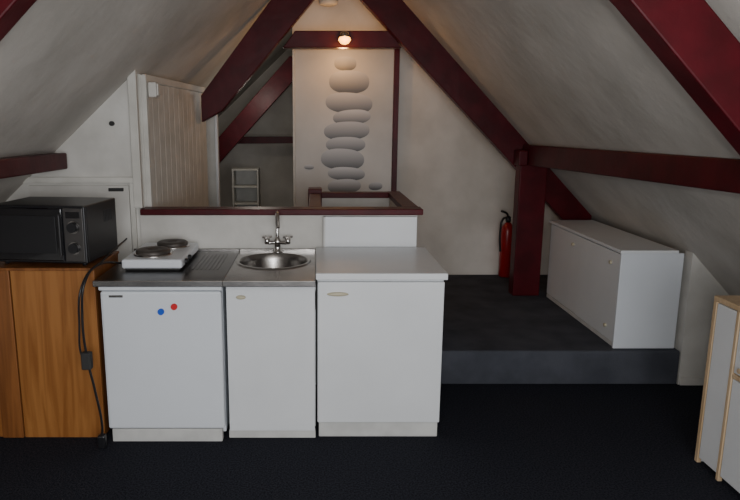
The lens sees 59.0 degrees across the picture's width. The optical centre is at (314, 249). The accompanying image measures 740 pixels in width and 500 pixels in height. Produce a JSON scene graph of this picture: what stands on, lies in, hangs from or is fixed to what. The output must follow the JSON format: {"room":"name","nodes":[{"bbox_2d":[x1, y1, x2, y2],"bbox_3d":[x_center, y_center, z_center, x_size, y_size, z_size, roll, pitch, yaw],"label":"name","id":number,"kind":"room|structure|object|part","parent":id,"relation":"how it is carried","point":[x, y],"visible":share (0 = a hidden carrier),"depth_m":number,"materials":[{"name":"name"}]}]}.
{"room":"attic kitchen","nodes":[
{"label":"attic kitchen","id":0,"kind":"room"},
{"bbox_2d":[137,74,208,206],"bbox_3d":[-1.006,-0.266,4.871,0.090,1.925,1.660,1,11,3],"label":"wall","id":1,"kind":"structure","parent":0,"point":[173,140],"depth_m":4.54,"materials":[{"name":"paint"}]},
{"bbox_3d":[-1.024,-0.106,4.079,0.030,1.920,0.045,1,11,3],"label":"corner trim","id":2,"kind":"part","parent":1,"relation":"part of","materials":[{"name":"paint"}]},
{"bbox_2d":[148,82,160,97],"bbox_3d":[-0.975,-0.972,3.946,0.060,0.090,0.080,0,11,0],"label":"junction box","id":3,"kind":"object","parent":1,"relation":"attached to","point":[153,87],"visible":1,"depth_m":3.91,"materials":[{"name":"grey plastic"}]},
{"bbox_3d":[-0.980,-1.184,4.667,0.025,0.045,1.580,1,11,3],"label":"trim","id":4,"kind":"part","parent":1,"relation":"part of","materials":[{"name":"paint"}]},
{"bbox_2d":[5,80,416,384],"bbox_3d":[-0.920,-0.094,4.008,3.080,1.922,0.100,0,11,0],"label":"wall","id":5,"kind":"structure","parent":0,"point":[209,231],"depth_m":3.94,"materials":[{"name":"white paint"}]},
{"bbox_2d":[23,177,132,182],"bbox_3d":[-1.420,-0.420,3.900,0.680,0.035,0.025,0,11,0],"label":"trim","id":6,"kind":"structure","parent":5,"relation":"attached to","point":[29,179],"depth_m":3.89,"materials":[{"name":"paint"}]},
{"bbox_2d":[29,185,132,261],"bbox_3d":[-1.420,0.086,4.006,0.600,0.970,0.015,0,11,0],"label":"leaf","id":7,"kind":"object","parent":5,"relation":"attached to","point":[122,198],"visible":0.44,"depth_m":3.92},
{"bbox_2d":[108,188,123,190],"bbox_3d":[-1.195,-0.362,3.903,0.090,0.020,0.012,0,11,0],"label":"latch","id":8,"kind":"object","parent":7,"relation":"attached to","point":[109,189],"visible":1,"depth_m":3.90,"materials":[{"name":"grey metal"}]},
{"bbox_2d":[129,183,137,251],"bbox_3d":[-1.100,0.080,4.002,0.030,0.985,0.020,0,11,0],"label":"trim","id":9,"kind":"structure","parent":5,"relation":"attached to","point":[133,210],"depth_m":3.94,"materials":[{"name":"paint"}]},
{"bbox_2d":[127,70,143,207],"bbox_3d":[-1.065,-0.661,3.855,0.050,0.825,0.040,0,11,0],"label":"trim","id":10,"kind":"structure","parent":5,"relation":"attached to","point":[132,83],"depth_m":3.84,"materials":[{"name":"paint"}]},
{"bbox_2d":[140,187,422,214],"bbox_3d":[-0.200,0.196,4.509,1.700,1.160,1.030,0,11,0],"label":"ledge","id":11,"kind":"object","parent":5,"relation":"on","point":[319,202],"visible":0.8,"depth_m":3.94,"materials":[{"name":"paint"}]},
{"bbox_3d":[-0.200,-0.239,3.964,1.700,0.035,0.130,0,11,0],"label":"rail","id":12,"kind":"part","parent":11,"relation":"part of","materials":[{"name":"paint"}]},
{"bbox_3d":[0.000,-0.326,4.416,0.080,0.040,0.790,0,11,0],"label":"rail","id":13,"kind":"part","parent":11,"relation":"part of","materials":[{"name":"paint"}]},
{"bbox_3d":[0.253,-0.412,4.848,0.585,0.040,0.090,0,11,0],"label":"rail","id":14,"kind":"part","parent":11,"relation":"part of","materials":[{"name":"paint"}]},
{"bbox_3d":[0.265,0.143,4.953,0.570,1.090,0.060,0,11,0],"label":"panel","id":15,"kind":"part","parent":11,"relation":"part of","materials":[{"name":"white paint"}]},
{"bbox_3d":[0.585,0.222,4.556,0.070,1.090,0.868,0,11,0],"label":"panel","id":16,"kind":"part","parent":11,"relation":"part of","materials":[{"name":"white paint"}]},
{"bbox_3d":[0.593,-0.337,4.470,0.095,0.040,0.900,0,11,0],"label":"rail","id":17,"kind":"part","parent":11,"relation":"part of","materials":[{"name":"paint"}]},
{"bbox_2d":[323,216,416,246],"bbox_3d":[0.333,-0.111,3.935,0.565,0.185,0.038,0,11,0],"label":"board","id":18,"kind":"object","parent":5,"relation":"attached to","point":[338,231],"visible":1,"depth_m":3.92,"materials":[{"name":"white laminate"}]},
{"bbox_2d":[218,49,292,206],"bbox_3d":[0.200,-1.659,8.872,5.600,3.100,0.150,0,11,0],"label":"wall","id":19,"kind":"structure","parent":0,"point":[274,161],"depth_m":8.86,"materials":[{"name":"grey paint"}]},
{"bbox_2d":[0,0,739,294],"bbox_3d":[0.350,-0.902,3.797,5.900,3.208,10.200,0,11,0],"label":"ceiling","id":20,"kind":"structure","parent":0,"point":[563,73],"depth_m":3.42,"materials":[{"name":"paint"}]},
{"bbox_2d":[0,0,36,40],"bbox_3d":[-0.768,-0.947,1.948,1.857,1.737,0.110,0,11,0],"label":"beam","id":21,"kind":"structure","parent":20,"relation":"attached to","point":[11,11],"depth_m":1.99,"materials":[{"name":"paint"}]},
{"bbox_2d":[0,153,66,178],"bbox_3d":[-1.545,-0.226,2.244,0.150,0.130,3.290,0,11,0],"label":"beam","id":22,"kind":"structure","parent":20,"relation":"attached to","point":[15,166],"depth_m":3.38,"materials":[{"name":"paint"}]},
{"bbox_2d":[219,56,291,163],"bbox_3d":[-0.675,-1.558,7.388,1.345,1.238,0.100,0,11,0],"label":"beam","id":23,"kind":"structure","parent":20,"relation":"attached to","point":[281,79],"depth_m":7.33,"materials":[{"name":"paint"}]},
{"bbox_2d":[201,0,313,121],"bbox_3d":[-0.378,-1.753,5.157,1.075,1.445,0.100,0,11,0],"label":"beam","id":24,"kind":"structure","parent":20,"relation":"attached to","point":[278,17],"depth_m":5.15,"materials":[{"name":"paint"}]},
{"bbox_2d":[238,136,292,143],"bbox_3d":[-0.350,-1.410,8.335,2.500,0.100,0.100,0,11,0],"label":"tie beam","id":25,"kind":"structure","parent":20,"relation":"attached to","point":[258,139],"depth_m":8.29,"materials":[{"name":"paint"}]},
{"bbox_2d":[319,0,337,6],"bbox_3d":[0.110,-2.074,5.450,0.160,0.045,0.160,0,11,0],"label":"smoke detector","id":26,"kind":"object","parent":20,"relation":"attached to","point":[327,3],"visible":1,"depth_m":5.40,"materials":[{"name":"grey plastic"}]},
{"bbox_2d":[360,0,591,219],"bbox_3d":[1.230,-1.243,5.258,2.140,2.485,0.100,0,11,0],"label":"beam","id":27,"kind":"structure","parent":20,"relation":"attached to","point":[395,16],"depth_m":5.20,"materials":[{"name":"paint"}]},
{"bbox_2d":[283,31,400,48],"bbox_3d":[0.220,-1.705,5.276,0.955,0.130,0.105,0,11,0],"label":"beam","id":28,"kind":"structure","parent":27,"relation":"attached to","point":[299,39],"depth_m":5.23,"materials":[{"name":"paint"}]},
{"bbox_2d":[338,31,350,44],"bbox_3d":[0.235,-1.683,5.166,0.100,0.100,0.110,0,11,0],"label":"spotlight","id":29,"kind":"object","parent":28,"relation":"attached to","point":[344,37],"visible":1,"depth_m":5.13,"materials":[{"name":"white glass"}]},
{"bbox_3d":[0.235,-1.670,5.164,0.100,0.075,0.100,0,11,0],"label":"bulb","id":30,"kind":"part","parent":29,"relation":"part of","materials":[{"name":"white glass"}]},
{"bbox_3d":[0.235,-1.704,5.167,0.100,0.060,0.100,0,11,0],"label":"lamp shade","id":31,"kind":"part","parent":29,"relation":"part of","materials":[{"name":"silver metal"}]},
{"bbox_2d":[609,0,739,154],"bbox_3d":[1.154,-0.722,1.993,1.987,2.076,0.110,0,11,0],"label":"beam","id":32,"kind":"structure","parent":20,"relation":"attached to","point":[688,37],"depth_m":1.97,"materials":[{"name":"paint"}]},
{"bbox_2d":[0,384,739,499],"bbox_3d":[0.350,0.908,4.156,5.900,0.100,10.200,0,11,0],"label":"floor","id":33,"kind":"structure","parent":0,"point":[492,441],"depth_m":3.22,"materials":[{"name":"black carpet"}]},
{"bbox_2d":[0,251,118,437],"bbox_3d":[-1.573,0.501,3.574,0.915,0.925,0.445,0,11,0],"label":"base cabinet","id":34,"kind":"object","parent":33,"relation":"on","point":[45,390],"visible":0.82,"depth_m":3.37,"materials":[{"name":"brown wood"}]},
{"bbox_3d":[-1.840,0.544,3.381,0.360,0.915,0.020,0,11,0],"label":"panel","id":35,"kind":"part","parent":34,"relation":"part of","materials":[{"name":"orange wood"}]},
{"bbox_2d":[0,197,117,265],"bbox_3d":[-1.374,-0.103,3.445,0.502,0.310,0.415,1,11,6],"label":"microwave oven","id":36,"kind":"object","parent":34,"relation":"on","point":[83,230],"visible":0.98,"depth_m":3.27,"materials":[{"name":"grey metal"}]},
{"bbox_3d":[-1.446,-0.079,3.275,0.375,0.270,0.012,1,11,6],"label":"door glass","id":37,"kind":"part","parent":36,"relation":"part of","materials":[{"name":"black glass"}]},
{"bbox_3d":[-1.392,-0.080,3.286,0.500,0.292,0.022,1,11,6],"label":"frame","id":38,"kind":"part","parent":36,"relation":"part of","materials":[{"name":"black plastic"}]},
{"bbox_3d":[-1.269,-0.072,3.238,0.012,0.210,0.023,1,11,6],"label":"handle","id":39,"kind":"part","parent":36,"relation":"part of","materials":[{"name":"grey plastic"}]},
{"bbox_3d":[-1.205,-0.110,3.225,0.050,0.050,0.022,1,11,6],"label":"knob","id":40,"kind":"part","parent":36,"relation":"part of","materials":[{"name":"black plastic"}]},
{"bbox_3d":[-1.205,-0.007,3.245,0.050,0.050,0.022,1,11,6],"label":"knob","id":41,"kind":"part","parent":36,"relation":"part of","materials":[{"name":"black plastic"}]},
{"bbox_3d":[-1.204,-0.074,3.250,0.102,0.270,0.008,1,11,6],"label":"control panel","id":42,"kind":"part","parent":36,"relation":"part of","materials":[{"name":"silver metal"}]},
{"bbox_2d":[98,287,229,440],"bbox_3d":[-0.772,0.534,3.621,0.615,0.842,0.625,0,11,0],"label":"mini fridge","id":43,"kind":"object","parent":33,"relation":"on","point":[167,373],"visible":0.78,"depth_m":3.32,"materials":[{"name":"white metal"}]},
{"bbox_3d":[-0.772,0.132,3.541,0.615,0.022,0.625,0,11,0],"label":"lid","id":44,"kind":"part","parent":43,"relation":"part of","materials":[{"name":"white plastic"}]},
{"bbox_2d":[92,248,239,286],"bbox_3d":[-0.778,0.087,3.584,0.643,0.046,0.762,0,11,0],"label":"countertop","id":45,"kind":"structure","parent":43,"relation":"on","point":[208,267],"depth_m":3.36,"materials":[{"name":"silver metal"}]},
{"bbox_2d":[78,238,126,447],"bbox_3d":[-1.074,0.478,3.483,0.099,1.005,0.549,2,11,12],"label":"power cable","id":46,"kind":"object","parent":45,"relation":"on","point":[86,356],"visible":0.97,"depth_m":3.24,"materials":[{"name":"black plastic"}]},
{"bbox_3d":[-1.064,0.501,3.399,0.061,0.895,0.374,4,12,19],"label":"cord","id":47,"kind":"part","parent":46,"relation":"part of","materials":[{"name":"black plastic"}]},
{"bbox_3d":[-1.097,0.262,3.449,0.049,0.568,0.541,2,11,12],"label":"cord","id":48,"kind":"part","parent":46,"relation":"part of","materials":[{"name":"black plastic"}]},
{"bbox_2d":[122,239,197,269],"bbox_3d":[-0.853,0.018,3.664,0.335,0.091,0.500,0,11,0],"label":"hot plate","id":49,"kind":"object","parent":45,"relation":"on","point":[166,254],"visible":1,"depth_m":3.48,"materials":[{"name":"white metal"}]},
{"bbox_3d":[-0.885,0.008,3.555,0.184,0.028,0.184,0,11,0],"label":"burner plate","id":50,"kind":"part","parent":49,"relation":"part of","materials":[{"name":"metal"}]},
{"bbox_3d":[-0.830,-0.038,3.785,0.176,0.028,0.176,0,11,0],"label":"burner plate","id":51,"kind":"part","parent":49,"relation":"part of","materials":[{"name":"metal"}]},
{"bbox_2d":[157,303,177,314],"bbox_3d":[-0.739,0.297,3.254,0.099,0.058,0.012,0,11,0],"label":"fridge magnets","id":52,"kind":"object","parent":43,"relation":"attached to","point":[174,306],"visible":1,"depth_m":3.25,"materials":[{"name":"multicoloured plastic"}]},
{"bbox_3d":[-0.772,0.966,3.429,0.575,0.070,0.050,0,11,0],"label":"kick plate","id":53,"kind":"part","parent":43,"relation":"part of","materials":[{"name":"white plastic"}]},
{"bbox_2d":[214,114,220,206],"bbox_3d":[-0.887,-0.396,5.998,0.025,1.740,0.060,0,11,0],"label":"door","id":54,"kind":"structure","parent":33,"relation":"on","point":[215,116],"depth_m":5.89,"materials":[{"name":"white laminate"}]},
{"bbox_2d":[206,117,216,206],"bbox_3d":[-0.960,-0.388,6.010,0.120,1.720,0.040,0,11,0],"label":"leaf","id":55,"kind":"object","parent":54,"relation":"attached to","point":[210,124],"visible":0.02,"depth_m":5.91,"materials":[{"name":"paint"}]},
{"bbox_2d":[232,168,260,206],"bbox_3d":[-0.815,-0.425,7.791,0.310,1.100,0.250,0,11,0],"label":"bookcase","id":56,"kind":"object","parent":33,"relation":"on","point":[245,181],"visible":0.49,"depth_m":7.82,"materials":[{"name":"paint"}]},
{"bbox_3d":[-0.815,-0.955,7.686,0.270,0.020,0.250,0,11,0],"label":"shelf","id":57,"kind":"part","parent":56,"relation":"part of","materials":[{"name":"paint"}]},
{"bbox_3d":[-0.815,-0.759,7.725,0.270,0.020,0.250,0,11,0],"label":"shelf","id":58,"kind":"part","parent":56,"relation":"part of","materials":[{"name":"paint"}]},
{"bbox_3d":[-0.815,-0.563,7.764,0.270,0.020,0.250,0,11,0],"label":"shelf","id":59,"kind":"part","parent":56,"relation":"part of","materials":[{"name":"paint"}]},
{"bbox_3d":[-0.815,-0.478,7.903,0.270,1.000,0.010,0,11,0],"label":"panel","id":60,"kind":"part","parent":56,"relation":"part of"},
{"bbox_2d":[226,282,315,437],"bbox_3d":[-0.226,0.527,3.656,0.458,0.842,0.633,0,11,0],"label":"base cabinet","id":61,"kind":"object","parent":33,"relation":"on","point":[271,331],"visible":0.81,"depth_m":3.36,"materials":[{"name":"white laminate"}]},
{"bbox_3d":[-0.375,0.240,3.283,0.050,0.022,0.013,0,11,0],"label":"handle","id":62,"kind":"part","parent":61,"relation":"part of","materials":[{"name":"beige plastic"}]},
{"bbox_2d":[223,248,314,286],"bbox_3d":[-0.228,0.152,3.598,0.459,0.180,0.762,0,11,0],"label":"stainless steel sink","id":63,"kind":"object","parent":61,"relation":"on","point":[252,267],"visible":0.82,"depth_m":3.47,"materials":[{"name":"silver metal"}]},
{"bbox_2d":[262,211,292,252],"bbox_3d":[-0.234,-0.107,3.869,0.158,0.258,0.156,7,13,32],"label":"faucet","id":64,"kind":"object","parent":63,"relation":"on","point":[277,241],"visible":1,"depth_m":3.89,"materials":[{"name":"silver metal"}]},
{"bbox_3d":[-0.225,-0.045,3.901,0.114,0.024,0.034,0,11,0],"label":"valve arm","id":65,"kind":"part","parent":64,"relation":"part of","materials":[{"name":"silver metal"}]},
{"bbox_3d":[-0.221,-0.144,3.827,0.022,0.169,0.140,-1,11,-6],"label":"spout","id":66,"kind":"part","parent":64,"relation":"part of","materials":[{"name":"silver metal"}]},
{"bbox_2d":[316,247,447,435],"bbox_3d":[0.336,0.492,3.685,0.664,0.900,0.698,0,11,0],"label":"base cabinet","id":67,"kind":"object","parent":33,"relation":"on","point":[380,310],"visible":1,"depth_m":3.36,"materials":[{"name":"white laminate"}]},
{"bbox_3d":[0.115,0.225,3.285,0.110,0.022,0.013,0,11,0],"label":"handle","id":68,"kind":"part","parent":67,"relation":"part of","materials":[{"name":"beige plastic"}]},
{"bbox_2d":[316,247,447,279],"bbox_3d":[0.336,0.067,3.601,0.664,0.034,0.698,0,11,0],"label":"countertop","id":69,"kind":"structure","parent":67,"relation":"on","point":[332,263],"depth_m":3.46,"materials":[{"name":"white laminate"}]},
{"bbox_2d":[441,275,679,383],"bbox_3d":[1.470,0.545,5.150,1.680,0.225,2.090,0,11,0],"label":"platform","id":70,"kind":"object","parent":33,"relation":"on","point":[492,335],"visible":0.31,"depth_m":4.17,"materials":[{"name":"grey carpet"}]},
{"bbox_2d":[498,210,511,277],"bbox_3d":[1.758,-0.062,6.007,0.158,0.629,0.136,0,11,0],"label":"fire extinguisher","id":71,"kind":"object","parent":70,"relation":"on","point":[505,231],"visible":0.97,"depth_m":5.97,"materials":[{"name":"red metal"}]},
{"bbox_2d":[508,150,546,295],"bbox_3d":[1.740,-0.215,5.333,0.240,1.195,0.145,0,11,0],"label":"wooden post","id":72,"kind":"object","parent":70,"relation":"on","point":[530,181],"visible":0.89,"depth_m":5.29,"materials":[{"name":"paint"}]},
{"bbox_3d":[1.655,-0.742,5.228,0.070,0.120,0.145,0,11,0],"label":"head plate","id":73,"kind":"part","parent":72,"relation":"part of","materials":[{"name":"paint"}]},
{"bbox_2d":[523,145,739,193],"bbox_3d":[1.745,-0.349,2.964,0.110,0.230,4.750,0,11,0],"label":"beam","id":74,"kind":"structure","parent":72,"relation":"on","point":[709,173],"depth_m":3.30,"materials":[{"name":"paint"}]},
{"bbox_2d":[546,220,683,347],"bbox_3d":[2.090,0.194,4.695,0.400,0.639,1.265,0,11,0],"label":"base cabinet","id":75,"kind":"object","parent":70,"relation":"on","point":[624,287],"visible":1,"depth_m":4.16,"materials":[{"name":"laminate"}]},
{"bbox_3d":[1.917,0.130,5.009,0.016,0.575,0.605,0,11,0],"label":"sliding door","id":76,"kind":"part","parent":75,"relation":"part of","materials":[{"name":"white laminate"}]},
{"bbox_3d":[1.917,0.491,4.767,0.015,0.029,1.220,0,11,0],"label":"rail","id":77,"kind":"part","parent":75,"relation":"part of","materials":[{"name":"white wood"}]},
{"bbox_3d":[1.914,0.249,4.408,0.022,0.575,0.610,0,11,0],"label":"sliding door","id":78,"kind":"part","parent":75,"relation":"part of","materials":[{"name":"white laminate"}]},
{"bbox_3d":[2.095,0.323,4.096,0.390,0.619,0.020,0,11,0],"label":"panel","id":79,"kind":"part","parent":75,"relation":"part of","materials":[{"name":"white laminate"}]},
{"bbox_2d":[694,295,739,492],"bbox_3d":[2.061,0.789,2.328,0.398,0.845,1.660,0,11,0],"label":"storage cabinet","id":80,"kind":"object","parent":33,"relation":"on","point":[718,436],"visible":1,"depth_m":3.00,"materials":[{"name":"white laminate"}]},
{"bbox_3d":[1.891,0.880,2.652,0.018,0.480,0.660,0,11,0],"label":"door","id":81,"kind":"part","parent":80,"relation":"part of","materials":[{"name":"white laminate"}]},
{"bbox_3d":[1.891,0.481,2.573,0.018,0.275,0.660,0,11,0],"label":"door","id":82,"kind":"part","parent":80,"relation":"part of","materials":[{"name":"white laminate"}]},
{"bbox_2d":[292,0,559,274],"bbox_3d":[1.365,-1.072,5.965,3.130,3.080,0.120,0,11,0],"label":"wall","id":83,"kind":"structure","parent":0,"point":[461,184],"depth_m":5.97,"materials":[{"name":"white paint"}]},
{"bbox_2d":[292,49,393,206],"bbox_3d":[0.250,-0.659,5.963,0.900,2.270,0.045,0,11,0],"label":"wall panel","id":84,"kind":"object","parent":83,"relation":"attached to","point":[314,68],"depth_m":5.84,"materials":[{"name":"white paint"}]},
{"bbox_3d":[-0.190,-0.659,5.963,0.020,2.270,0.045,0,11,0],"label":"edge","id":85,"kind":"part","parent":84,"relation":"part of","materials":[{"name":"white paint"}]},
{"bbox_2d":[304,56,381,191],"bbox_3d":[0.260,-1.115,5.857,0.716,1.213,0.004,0,11,0],"label":"wall decal","id":86,"kind":"object","parent":84,"relation":"attached to","point":[343,156],"visible":0.99,"depth_m":5.86},
{"bbox_2d":[391,49,399,190],"bbox_3d":[0.723,-0.671,5.948,0.045,2.300,0.070,0,11,0],"label":"door frame","id":87,"kind":"structure","parent":83,"relation":"attached to","point":[396,51],"depth_m":5.81,"materials":[{"name":"paint"}]},
{"bbox_2d":[674,256,684,347],"bbox_3d":[2.337,0.244,5.136,0.045,0.820,2.020,0,11,0],"label":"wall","id":88,"kind":"structure","parent":0,"point":[684,256],"depth_m":4.13,"materials":[{"name":"white paint"}]},
{"bbox_2d":[675,250,728,384],"bbox_3d":[2.627,0.430,4.102,0.625,0.858,0.080,0,11,0],"label":"wall","id":89,"kind":"structure","parent":0,"point":[699,288],"depth_m":4.07,"materials":[{"name":"white paint"}]},
{"bbox_2d":[679,377,703,384],"bbox_3d":[2.610,0.833,4.134,0.580,0.055,0.015,0,11,0],"label":"trim","id":90,"kind":"structure","parent":89,"relation":"attached to","point":[683,380],"depth_m":4.13,"materials":[{"name":"white wood"}]}
]}

